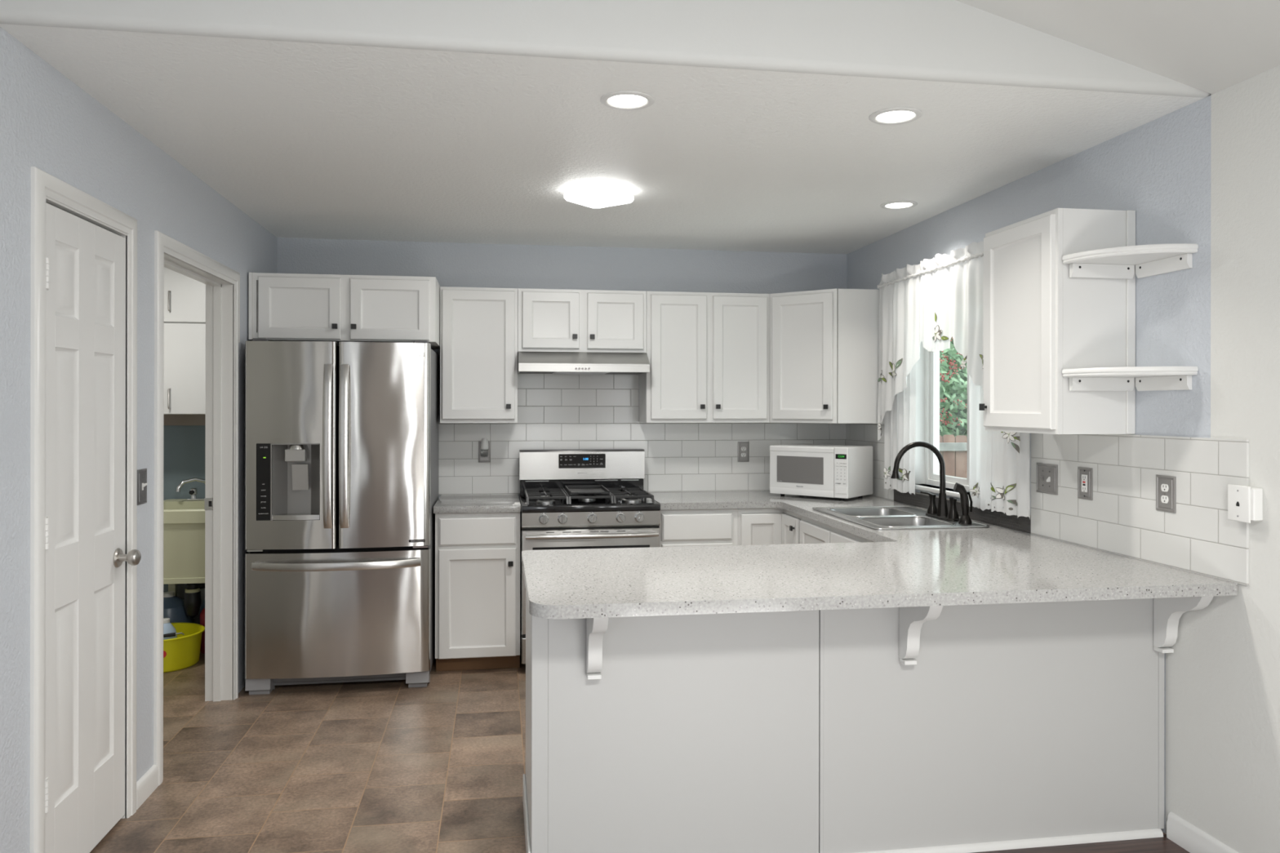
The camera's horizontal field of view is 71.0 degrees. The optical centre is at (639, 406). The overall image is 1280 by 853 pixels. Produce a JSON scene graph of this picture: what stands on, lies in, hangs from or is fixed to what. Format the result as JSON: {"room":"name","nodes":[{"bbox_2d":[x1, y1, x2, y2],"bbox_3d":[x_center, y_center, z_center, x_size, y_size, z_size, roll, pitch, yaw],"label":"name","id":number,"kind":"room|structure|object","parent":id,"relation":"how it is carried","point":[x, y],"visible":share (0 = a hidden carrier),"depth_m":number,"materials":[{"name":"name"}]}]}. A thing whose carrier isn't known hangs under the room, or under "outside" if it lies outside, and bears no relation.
{"room":"kitchen","nodes":[
{"label":"kitchen","id":0,"kind":"room"},
{"bbox_2d":[0,26,276,852],"bbox_3d":[-1.539,-0.350,1.049,0.123,3.600,9.550,0,0,-9],"label":"wall","id":1,"kind":"structure","parent":0,"point":[48,123],"depth_m":2.62,"materials":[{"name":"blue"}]},
{"bbox_2d":[30,166,137,852],"bbox_3d":[-1.816,0.388,2.861,0.141,2.124,0.716,0,0,-9],"label":"trim","id":2,"kind":"structure","parent":1,"relation":"attached to","point":[46,188],"depth_m":2.58,"materials":[{"name":"white wood"}]},
{"bbox_2d":[44,202,141,852],"bbox_3d":[-1.746,0.422,2.870,0.110,2.027,0.585,0,0,-9],"label":"door","id":3,"kind":"structure","parent":1,"relation":"in","point":[86,557],"depth_m":2.85,"materials":[{"name":"white wood"}]},
{"bbox_2d":[137,468,146,505],"bbox_3d":[-1.821,0.294,3.297,0.019,0.128,0.086,0,0,-9],"label":"light switch","id":4,"kind":"object","parent":1,"relation":"attached to","point":[141,473],"visible":0.99,"depth_m":3.29,"materials":[{"name":"grey metal"}]},
{"bbox_2d":[136,764,158,809],"bbox_3d":[-1.829,1.407,3.323,0.015,0.085,0.200,0,0,-9],"label":"baseboard","id":5,"kind":"structure","parent":1,"relation":"attached to","point":[148,783],"depth_m":3.32,"materials":[{"name":"white wood"}]},
{"bbox_2d":[153,230,239,786],"bbox_3d":[-1.991,0.389,3.952,0.149,2.122,1.095,0,0,-9],"label":"trim","id":6,"kind":"structure","parent":1,"relation":"attached to","point":[222,282],"depth_m":4.41,"materials":[{"name":"white wood"}]},
{"bbox_2d":[163,425,205,592],"bbox_3d":[-3.073,0.223,5.718,1.703,2.450,0.150,0,0,-9],"label":"wall","id":7,"kind":"structure","parent":0,"point":[184,446],"depth_m":5.67,"materials":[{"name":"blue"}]},
{"bbox_2d":[164,266,205,425],"bbox_3d":[-2.933,-0.397,5.470,1.100,1.030,0.374,0,0,-9],"label":"upper cabinet","id":8,"kind":"object","parent":7,"relation":"attached to","point":[184,296],"visible":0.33,"depth_m":5.34,"materials":[{"name":"white wood"}]},
{"bbox_2d":[276,237,847,498],"bbox_3d":[-0.330,0.227,5.655,3.697,2.450,0.124,0,0,-9],"label":"wall","id":9,"kind":"structure","parent":0,"point":[453,264],"depth_m":5.58,"materials":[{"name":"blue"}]},
{"bbox_2d":[248,272,439,349],"bbox_3d":[-1.614,-0.525,5.045,0.954,0.350,0.665,0,0,-9],"label":"upper cabinet","id":10,"kind":"object","parent":9,"relation":"attached to","point":[283,307],"visible":0.94,"depth_m":4.75,"materials":[{"name":"white wood"}]},
{"bbox_2d":[440,286,517,422],"bbox_3d":[-0.947,-0.297,5.313,0.440,0.783,0.342,0,0,-9],"label":"upper cabinet","id":11,"kind":"object","parent":9,"relation":"attached to","point":[478,326],"visible":1,"depth_m":5.18,"materials":[{"name":"white wood"}]},
{"bbox_2d":[478,440,490,462],"bbox_3d":[-0.946,0.275,5.484,0.074,0.132,0.007,0,0,-9],"label":"electrical outlet","id":12,"kind":"object","parent":9,"relation":"attached to","point":[481,460],"visible":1,"depth_m":5.48,"materials":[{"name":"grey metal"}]},
{"bbox_2d":[480,438,488,457],"bbox_3d":[-0.942,0.249,5.456,0.048,0.115,0.048,0,0,-9],"label":"air freshener","id":13,"kind":"object","parent":12,"relation":"attached to","point":[484,442],"visible":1,"depth_m":5.44,"materials":[{"name":"white plastic"}]},
{"bbox_2d":[480,449,488,457],"bbox_3d":[-0.942,0.284,5.456,0.044,0.045,0.044,0,0,-9],"label":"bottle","id":14,"kind":"object","parent":13,"relation":"on","point":[484,453],"depth_m":5.44,"materials":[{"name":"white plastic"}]},
{"bbox_2d":[517,288,646,352],"bbox_3d":[-0.353,-0.504,5.407,0.758,0.368,0.342,0,0,-9],"label":"upper cabinet","id":15,"kind":"object","parent":9,"relation":"attached to","point":[549,320],"visible":0.98,"depth_m":5.27,"materials":[{"name":"white wood"}]},
{"bbox_2d":[517,351,649,374],"bbox_3d":[-0.346,-0.259,5.358,0.754,0.122,0.441,0,0,-9],"label":"range hood","id":16,"kind":"object","parent":15,"relation":"attached to","point":[528,362],"visible":0.98,"depth_m":5.18,"materials":[{"name":"silver metal"}]},
{"bbox_2d":[438,373,845,494],"bbox_3d":[0.044,0.110,5.647,2.638,0.858,0.008,0,0,-9],"label":"backsplash","id":17,"kind":"structure","parent":9,"relation":"attached to","point":[555,411],"depth_m":5.61,"materials":[{"name":"tile"}]},
{"bbox_2d":[638,291,769,422],"bbox_3d":[0.398,-0.295,5.524,0.759,0.783,0.342,0,0,-9],"label":"upper cabinet","id":18,"kind":"object","parent":9,"relation":"attached to","point":[708,353],"visible":0.98,"depth_m":5.39,"materials":[{"name":"white wood"}]},
{"bbox_2d":[737,441,749,462],"bbox_3d":[0.666,0.289,5.737,0.074,0.128,0.007,0,0,-9],"label":"electrical outlet","id":19,"kind":"object","parent":9,"relation":"attached to","point":[743,446],"visible":1,"depth_m":5.74,"materials":[{"name":"grey metal"}]},
{"bbox_2d":[769,288,884,423],"bbox_3d":[1.094,-0.294,5.502,0.606,0.783,0.602,0,0,-9],"label":"upper cabinet","id":20,"kind":"object","parent":9,"relation":"attached to","point":[824,344],"visible":0.99,"depth_m":5.25,"materials":[{"name":"white wood"}]},
{"bbox_2d":[0,23,1203,253],"bbox_3d":[-0.975,-1.049,4.286,5.400,0.100,3.628,0,0,-9],"label":"ceiling","id":21,"kind":"structure","parent":0,"point":[306,140],"depth_m":3.30,"materials":[{"name":"white paint"}]},
{"bbox_2d":[564,182,633,208],"bbox_3d":[-0.186,-0.968,4.136,0.248,0.058,0.248,0,0,36],"label":"flush ceiling light","id":22,"kind":"object","parent":21,"relation":"attached to","point":[599,195],"visible":1,"depth_m":4.07,"materials":[{"name":"white glass"}]},
{"bbox_2d":[600,90,654,110],"bbox_3d":[-0.039,-0.994,2.919,0.176,0.006,0.176,0,0,-9],"label":"recessed light","id":23,"kind":"object","parent":21,"relation":"in","point":[623,100],"visible":1,"depth_m":2.91,"materials":[{"name":"white plastic"}]},
{"bbox_2d":[869,106,922,124],"bbox_3d":[0.877,-0.993,3.070,0.176,0.006,0.176,0,0,-9],"label":"recessed light","id":24,"kind":"object","parent":21,"relation":"in","point":[900,115],"visible":1,"depth_m":3.06,"materials":[{"name":"white plastic"}]},
{"bbox_2d":[880,200,917,209],"bbox_3d":[1.278,-0.992,4.420,0.176,0.006,0.176,0,0,-9],"label":"recessed light","id":25,"kind":"object","parent":21,"relation":"in","point":[895,205],"visible":1,"depth_m":4.41,"materials":[{"name":"white plastic"}]},
{"bbox_2d":[0,0,1211,97],"bbox_3d":[0.083,-1.552,2.644,3.820,1.110,0.120,0,0,-9],"label":"wall","id":26,"kind":"structure","parent":0,"point":[950,41],"depth_m":2.59,"materials":[{"name":"grey paint"}]},
{"bbox_2d":[89,650,1190,852],"bbox_3d":[-0.508,1.502,1.287,5.400,0.100,9.700,0,0,-9],"label":"floor","id":27,"kind":"structure","parent":0,"point":[390,766],"depth_m":3.56,"materials":[{"name":"brown tile"}]},
{"bbox_2d":[163,591,194,623],"bbox_3d":[-2.847,1.286,5.424,0.280,0.325,0.280,0,0,-9],"label":"water jug","id":28,"kind":"object","parent":27,"relation":"on","point":[174,609],"visible":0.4,"depth_m":5.36,"materials":[{"name":"blue plastic"}]},
{"bbox_2d":[163,498,204,617],"bbox_3d":[-2.627,1.015,5.378,0.600,0.868,0.640,0,0,-9],"label":"utility sink","id":29,"kind":"object","parent":27,"relation":"on","point":[184,520],"visible":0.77,"depth_m":5.09,"materials":[{"name":"beige"}]},
{"bbox_2d":[175,477,204,500],"bbox_3d":[-2.713,0.509,5.539,0.241,0.144,0.146,0,0,-9],"label":"faucet","id":30,"kind":"object","parent":29,"relation":"on","point":[193,491],"visible":0.54,"depth_m":5.54,"materials":[{"name":"silver metal"}]},
{"bbox_2d":[163,622,204,672],"bbox_3d":[-2.678,1.356,5.038,0.428,0.186,0.428,0,0,-9],"label":"bucket","id":31,"kind":"object","parent":27,"relation":"on","point":[183,651],"visible":0.47,"depth_m":4.96,"materials":[{"name":"yellow plastic"}]},
{"bbox_2d":[163,617,177,639],"bbox_3d":[-2.640,1.309,4.991,0.120,0.256,0.120,0,0,-9],"label":"bottle","id":32,"kind":"object","parent":31,"relation":"in","point":[168,628],"visible":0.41,"depth_m":4.97,"materials":[{"name":"blue plastic"}]},
{"bbox_2d":[163,632,184,637],"bbox_3d":[-2.568,1.252,4.914,0.135,0.021,0.020,0,0,-32],"label":"tool","id":33,"kind":"object","parent":31,"relation":"on","point":[172,634],"visible":0.78,"depth_m":4.91,"materials":[{"name":"black metal"}]},
{"bbox_2d":[177,583,204,624],"bbox_3d":[-2.801,1.269,5.677,0.330,0.320,0.014,0,0,-9],"label":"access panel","id":34,"kind":"object","parent":27,"relation":"on","point":[181,588],"visible":0.02,"depth_m":5.66,"materials":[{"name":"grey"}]},
{"bbox_2d":[199,599,204,624],"bbox_3d":[-2.610,1.281,5.522,0.180,0.335,0.180,0,0,-9],"label":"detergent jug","id":35,"kind":"object","parent":27,"relation":"on","point":[202,606],"visible":0.06,"depth_m":5.47,"materials":[{"name":"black plastic"}]},
{"bbox_2d":[200,608,204,653],"bbox_3d":[-2.514,1.294,5.335,0.180,0.310,0.180,0,0,-9],"label":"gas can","id":36,"kind":"object","parent":27,"relation":"on","point":[202,613],"visible":0.09,"depth_m":5.26,"materials":[{"name":"red plastic"}]},
{"bbox_2d":[244,337,439,694],"bbox_3d":[-1.577,0.552,4.873,0.902,1.797,0.882,0,0,-9],"label":"refrigerator","id":37,"kind":"object","parent":27,"relation":"on","point":[341,438],"visible":1,"depth_m":4.51,"materials":[{"name":"grey metal"}]},
{"bbox_2d":[435,511,519,671],"bbox_3d":[-0.921,1.013,5.156,0.455,0.876,0.648,0,0,-9],"label":"base cabinet","id":38,"kind":"object","parent":27,"relation":"on","point":[477,554],"visible":0.99,"depth_m":4.87,"materials":[{"name":"white wood"}]},
{"bbox_2d":[433,493,520,513],"bbox_3d":[-0.925,0.556,5.165,0.465,0.037,0.642,0,0,-9],"label":"countertop","id":39,"kind":"structure","parent":38,"relation":"on","point":[502,503],"depth_m":4.95,"materials":[{"name":"grey stone"}]},
{"bbox_2d":[519,448,660,664],"bbox_3d":[-0.302,0.857,5.171,0.764,1.190,0.690,0,0,-9],"label":"gas range","id":40,"kind":"object","parent":27,"relation":"on","point":[551,518],"visible":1,"depth_m":4.96,"materials":[{"name":"silver metal"}]},
{"bbox_2d":[564,484,609,495],"bbox_3d":[-0.307,0.483,5.205,0.226,0.022,0.430,0,0,-9],"label":"griddle","id":41,"kind":"object","parent":40,"relation":"on","point":[575,490],"visible":1,"depth_m":5.25,"materials":[{"name":"black metal"}]},
{"bbox_2d":[519,487,660,512],"bbox_3d":[-0.304,0.535,5.192,0.764,0.080,0.588,0,0,-9],"label":"cooktop","id":42,"kind":"object","parent":40,"relation":"in","point":[532,500],"depth_m":4.97,"materials":[{"name":"black metal"}]},
{"bbox_2d":[659,508,737,546],"bbox_3d":[0.292,1.015,5.346,0.453,0.876,0.648,0,0,-9],"label":"base cabinet","id":43,"kind":"object","parent":27,"relation":"on","point":[713,526],"visible":0.26,"depth_m":5.05,"materials":[{"name":"white wood"}]},
{"bbox_2d":[737,507,801,545],"bbox_3d":[0.978,1.016,5.316,0.891,0.876,0.920,0,0,-9],"label":"base cabinet","id":44,"kind":"object","parent":27,"relation":"on","point":[762,526],"visible":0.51,"depth_m":5.11,"materials":[{"name":"white wood"}]},
{"bbox_2d":[800,515,868,543],"bbox_3d":[1.244,1.016,4.427,0.641,0.876,0.916,0,0,-9],"label":"base cabinet","id":45,"kind":"object","parent":27,"relation":"on","point":[811,531],"visible":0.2,"depth_m":4.50,"materials":[{"name":"white wood"}]},
{"bbox_2d":[522,539,1164,852],"bbox_3d":[0.649,1.015,3.361,2.147,0.876,1.000,0,0,-9],"label":"base cabinet","id":46,"kind":"object","parent":27,"relation":"on","point":[1027,725],"visible":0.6,"depth_m":2.88,"materials":[{"name":"white wood"}]},
{"bbox_2d":[586,617,608,679],"bbox_3d":[-0.125,0.699,2.638,0.042,0.248,0.214,0,0,-9],"label":"corbel","id":47,"kind":"object","parent":46,"relation":"attached to","point":[596,628],"visible":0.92,"depth_m":2.68,"materials":[{"name":"white wood"}]},
{"bbox_2d":[521,490,1237,619],"bbox_3d":[0.526,0.558,4.130,2.152,0.037,3.137,0,0,-9],"label":"countertop","id":48,"kind":"structure","parent":46,"relation":"on","point":[993,564],"depth_m":2.91,"materials":[{"name":"grey stone"}]},
{"bbox_2d":[769,444,872,500],"bbox_3d":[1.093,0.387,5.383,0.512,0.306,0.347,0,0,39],"label":"microwave","id":49,"kind":"object","parent":48,"relation":"on","point":[842,472],"visible":1,"depth_m":5.24,"materials":[{"name":"white plastic"}]},
{"bbox_2d":[811,506,989,529],"bbox_3d":[1.238,0.623,4.370,0.550,0.182,0.836,0,0,-9],"label":"sink","id":50,"kind":"object","parent":48,"relation":"in","point":[876,517],"visible":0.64,"depth_m":4.35,"materials":[{"name":"silver metal"}]},
{"bbox_2d":[953,482,972,524],"bbox_3d":[1.480,0.441,4.100,0.080,0.188,0.062,0,0,-9],"label":"sprayer","id":51,"kind":"object","parent":50,"relation":"on","point":[965,518],"visible":1,"depth_m":4.09,"materials":[{"name":"brown metal"}]},
{"bbox_2d":[890,441,959,521],"bbox_3d":[1.395,0.351,4.329,0.311,0.367,0.258,0,0,27],"label":"kitchen faucet","id":52,"kind":"object","parent":48,"relation":"on","point":[941,512],"visible":1,"depth_m":4.30,"materials":[{"name":"brown metal"}]},
{"bbox_2d":[898,605,942,665],"bbox_3d":[0.876,0.700,2.795,0.042,0.248,0.214,0,0,-9],"label":"corbel","id":53,"kind":"object","parent":46,"relation":"attached to","point":[911,619],"visible":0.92,"depth_m":2.84,"materials":[{"name":"white wood"}]},
{"bbox_2d":[1153,595,1213,653],"bbox_3d":[1.780,0.701,2.937,0.042,0.248,0.214,0,0,-9],"label":"corbel","id":54,"kind":"object","parent":46,"relation":"attached to","point":[1167,611],"visible":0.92,"depth_m":2.98,"materials":[{"name":"white wood"}]},
{"bbox_2d":[846,65,1279,852],"bbox_3d":[2.134,0.180,1.386,0.154,2.550,9.076,0,0,-9],"label":"wall","id":55,"kind":"structure","parent":0,"point":[1223,669],"depth_m":2.86,"materials":[{"name":"white paint"}]},
{"bbox_2d":[915,342,968,499],"bbox_3d":[1.629,-0.064,4.487,0.162,1.022,0.980,0,0,-9],"label":"window","id":56,"kind":"structure","parent":55,"relation":"in","point":[927,367],"depth_m":4.90,"materials":[{"name":"white"}]},
{"bbox_2d":[893,488,1031,533],"bbox_3d":[1.566,0.505,4.479,0.008,0.070,1.340,0,0,-9],"label":"trim","id":57,"kind":"structure","parent":55,"relation":"attached to","point":[1021,523],"depth_m":4.20,"materials":[{"name":"stone"}]},
{"bbox_2d":[915,492,1031,516],"bbox_3d":[1.563,0.467,4.479,0.014,0.005,1.340,0,0,-9],"label":"windowsill","id":58,"kind":"structure","parent":55,"relation":"attached to","point":[915,492],"depth_m":4.71,"materials":[{"name":"white wood"}]},
{"bbox_2d":[1035,462,1057,494],"bbox_3d":[1.675,0.297,3.701,0.017,0.122,0.142,0,0,-9],"label":"light switch","id":59,"kind":"object","parent":55,"relation":"attached to","point":[1046,474],"visible":1,"depth_m":3.70,"materials":[{"name":"grey metal"}]},
{"bbox_2d":[845,423,1248,585],"bbox_3d":[1.597,0.319,4.282,0.008,0.442,3.170,0,0,-9],"label":"backsplash","id":60,"kind":"structure","parent":55,"relation":"attached to","point":[1122,517],"depth_m":3.15,"materials":[{"name":"tile"}]},
{"bbox_2d":[978,208,1135,434],"bbox_3d":[1.564,-0.301,3.412,0.340,0.798,0.487,0,0,-9],"label":"upper cabinet","id":61,"kind":"object","parent":55,"relation":"attached to","point":[1040,322],"visible":1,"depth_m":3.20,"materials":[{"name":"white wood"}]},
{"bbox_2d":[1077,466,1093,500],"bbox_3d":[1.718,0.296,3.460,0.008,0.122,0.085,0,0,-9],"label":"electrical outlet","id":62,"kind":"object","parent":55,"relation":"attached to","point":[1085,475],"visible":1,"depth_m":3.45,"materials":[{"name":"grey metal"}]},
{"bbox_2d":[1062,243,1198,279],"bbox_3d":[1.651,-0.492,3.033,0.288,0.076,0.288,0,0,-9],"label":"corner shelf","id":63,"kind":"object","parent":55,"relation":"attached to","point":[1152,260],"visible":1,"depth_m":3.06,"materials":[{"name":"white wood"}]},
{"bbox_2d":[1062,366,1198,391],"bbox_3d":[1.651,-0.093,3.033,0.288,0.076,0.288,0,0,-9],"label":"corner shelf","id":64,"kind":"object","parent":55,"relation":"attached to","point":[1147,378],"visible":1,"depth_m":3.06,"materials":[{"name":"white wood"}]},
{"bbox_2d":[1155,474,1176,513],"bbox_3d":[1.784,0.295,3.042,0.007,0.122,0.088,0,0,-9],"label":"electrical outlet","id":65,"kind":"object","parent":55,"relation":"attached to","point":[1166,486],"visible":1,"depth_m":3.04,"materials":[{"name":"grey metal"}]},
{"bbox_2d":[1160,495,1168,503],"bbox_3d":[1.782,0.315,3.041,0.002,0.025,0.034,0,0,-9],"label":"receptacle","id":66,"kind":"object","parent":65,"relation":"attached to","point":[1164,499],"depth_m":3.04,"materials":[{"name":"white plastic"}]},
{"bbox_2d":[1160,484,1168,492],"bbox_3d":[1.782,0.276,3.041,0.002,0.025,0.034,0,0,-9],"label":"receptacle","id":67,"kind":"object","parent":65,"relation":"attached to","point":[1164,487],"depth_m":3.04,"materials":[{"name":"white plastic"}]},
{"bbox_2d":[1166,812,1238,852],"bbox_3d":[2.247,1.413,0.107,0.016,0.086,5.915,0,0,-9],"label":"baseboard","id":68,"kind":"structure","parent":55,"relation":"attached to","point":[1180,832],"depth_m":2.92,"materials":[{"name":"white wood"}]},
{"bbox_2d":[1227,484,1262,523],"bbox_3d":[1.828,0.293,2.707,0.039,0.109,0.092,0,0,-9],"label":"phone jack","id":69,"kind":"object","parent":55,"relation":"attached to","point":[1245,504],"visible":1,"depth_m":2.69,"materials":[{"name":"white plastic"}]},
{"bbox_3d":[1.544,-0.370,4.458,0.060,0.020,1.502,0,0,-9],"label":"curtain rod","id":70,"kind":"object","parent":55,"relation":"attached to","visible":0},
{"bbox_2d":[884,363,915,494],"bbox_3d":[1.434,0.047,4.978,0.039,0.855,0.390,0,0,-7],"label":"curtain","id":71,"kind":"object","parent":70,"relation":"hanging from","point":[900,423],"visible":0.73,"depth_m":4.94,"materials":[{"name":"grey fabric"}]},
{"bbox_2d":[884,467,890,478],"bbox_3d":[1.410,0.380,5.116,0.024,0.063,0.059,0,0,-9],"label":"flower","id":72,"kind":"object","parent":71,"relation":"on","point":[886,470],"depth_m":5.11,"materials":[{"name":"white fabric"}]},
{"bbox_2d":[902,469,909,480],"bbox_3d":[1.444,0.377,4.882,0.023,0.074,0.070,0,0,-14],"label":"flower","id":73,"kind":"object","parent":71,"relation":"on","point":[905,477],"depth_m":4.87,"materials":[{"name":"white fabric"}]},
{"bbox_2d":[968,374,1030,519],"bbox_3d":[1.590,0.047,3.995,0.035,0.855,0.489,0,0,-9],"label":"curtain","id":74,"kind":"object","parent":70,"relation":"hanging from","point":[999,476],"visible":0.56,"depth_m":4.00,"materials":[{"name":"grey fabric"}]},
{"bbox_2d":[968,485,979,497],"bbox_3d":[1.562,0.395,4.170,0.009,0.052,0.062,0,0,-34],"label":"flower","id":75,"kind":"object","parent":74,"relation":"on","point":[974,491],"depth_m":4.18,"materials":[{"name":"white fabric"}]},
{"bbox_2d":[995,488,1004,498],"bbox_3d":[1.599,0.383,3.951,0.024,0.084,0.074,0,0,-9],"label":"flower","id":76,"kind":"object","parent":74,"relation":"on","point":[999,491],"depth_m":3.97,"materials":[{"name":"white fabric"}]},
{"bbox_2d":[955,0,1279,94],"bbox_3d":[0.561,-1.531,-0.398,3.820,1.151,6.040,0,0,-9],"label":"ceiling","id":77,"kind":"structure","parent":0,"point":[1211,46],"depth_m":2.63,"materials":[{"name":"white paint"}]},
{"label":"outside","id":78,"kind":"structure","parent":0,"visible":0},
{"bbox_3d":[8.254,1.964,7.370,13.400,0.100,20.000,0,0,-9],"label":"ground","id":79,"kind":"structure","parent":78,"visible":0},
{"bbox_2d":[939,336,967,456],"bbox_3d":[4.089,-0.160,11.459,4.688,4.139,1.824,0,0,-9],"label":"shrub","id":80,"kind":"object","parent":79,"relation":"on","point":[947,387],"visible":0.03,"depth_m":11.08,"materials":[{"name":"green plant"}]},
{"bbox_2d":[939,434,967,478],"bbox_3d":[5.008,1.114,10.430,7.132,1.591,0.145,0,0,-9],"label":"wooden fence","id":81,"kind":"object","parent":79,"relation":"on","point":[954,449],"visible":0.03,"depth_m":10.17,"materials":[{"name":"beige wood"}]},
{"bbox_3d":[1.533,-0.693,4.457,0.082,0.020,1.502,0,0,-9],"label":"curtain rod","id":82,"kind":"object","parent":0,"visible":0},
{"bbox_2d":[876,241,1020,453],"bbox_3d":[1.489,-0.279,4.457,0.047,0.960,1.454,0,0,-9],"label":"valance","id":83,"kind":"object","parent":82,"relation":"hanging from","point":[931,302],"visible":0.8,"depth_m":4.55,"materials":[{"name":"grey fabric"}]},
{"bbox_2d":[892,364,896,380],"bbox_3d":[1.401,-0.191,4.938,0.009,0.093,0.089,0,0,4],"label":"flower","id":84,"kind":"object","parent":83,"relation":"on","point":[894,366],"depth_m":4.93,"materials":[{"name":"white fabric"}]},
{"bbox_2d":[934,325,942,341],"bbox_3d":[1.476,-0.360,4.448,0.017,0.083,0.084,0,0,-5],"label":"flower","id":85,"kind":"object","parent":83,"relation":"on","point":[938,329],"depth_m":4.43,"materials":[{"name":"white fabric"}]},
{"bbox_2d":[960,359,965,368],"bbox_3d":[1.524,-0.200,4.222,0.004,0.052,0.048,0,0,-9],"label":"flower","id":86,"kind":"object","parent":83,"relation":"on","point":[963,362],"depth_m":4.22,"materials":[{"name":"white fabric"}]},
{"bbox_2d":[1002,431,1015,442],"bbox_3d":[1.577,0.120,3.825,0.006,0.074,0.074,0,0,-25],"label":"flower","id":87,"kind":"object","parent":83,"relation":"on","point":[1011,436],"depth_m":3.82,"materials":[{"name":"white fabric"}]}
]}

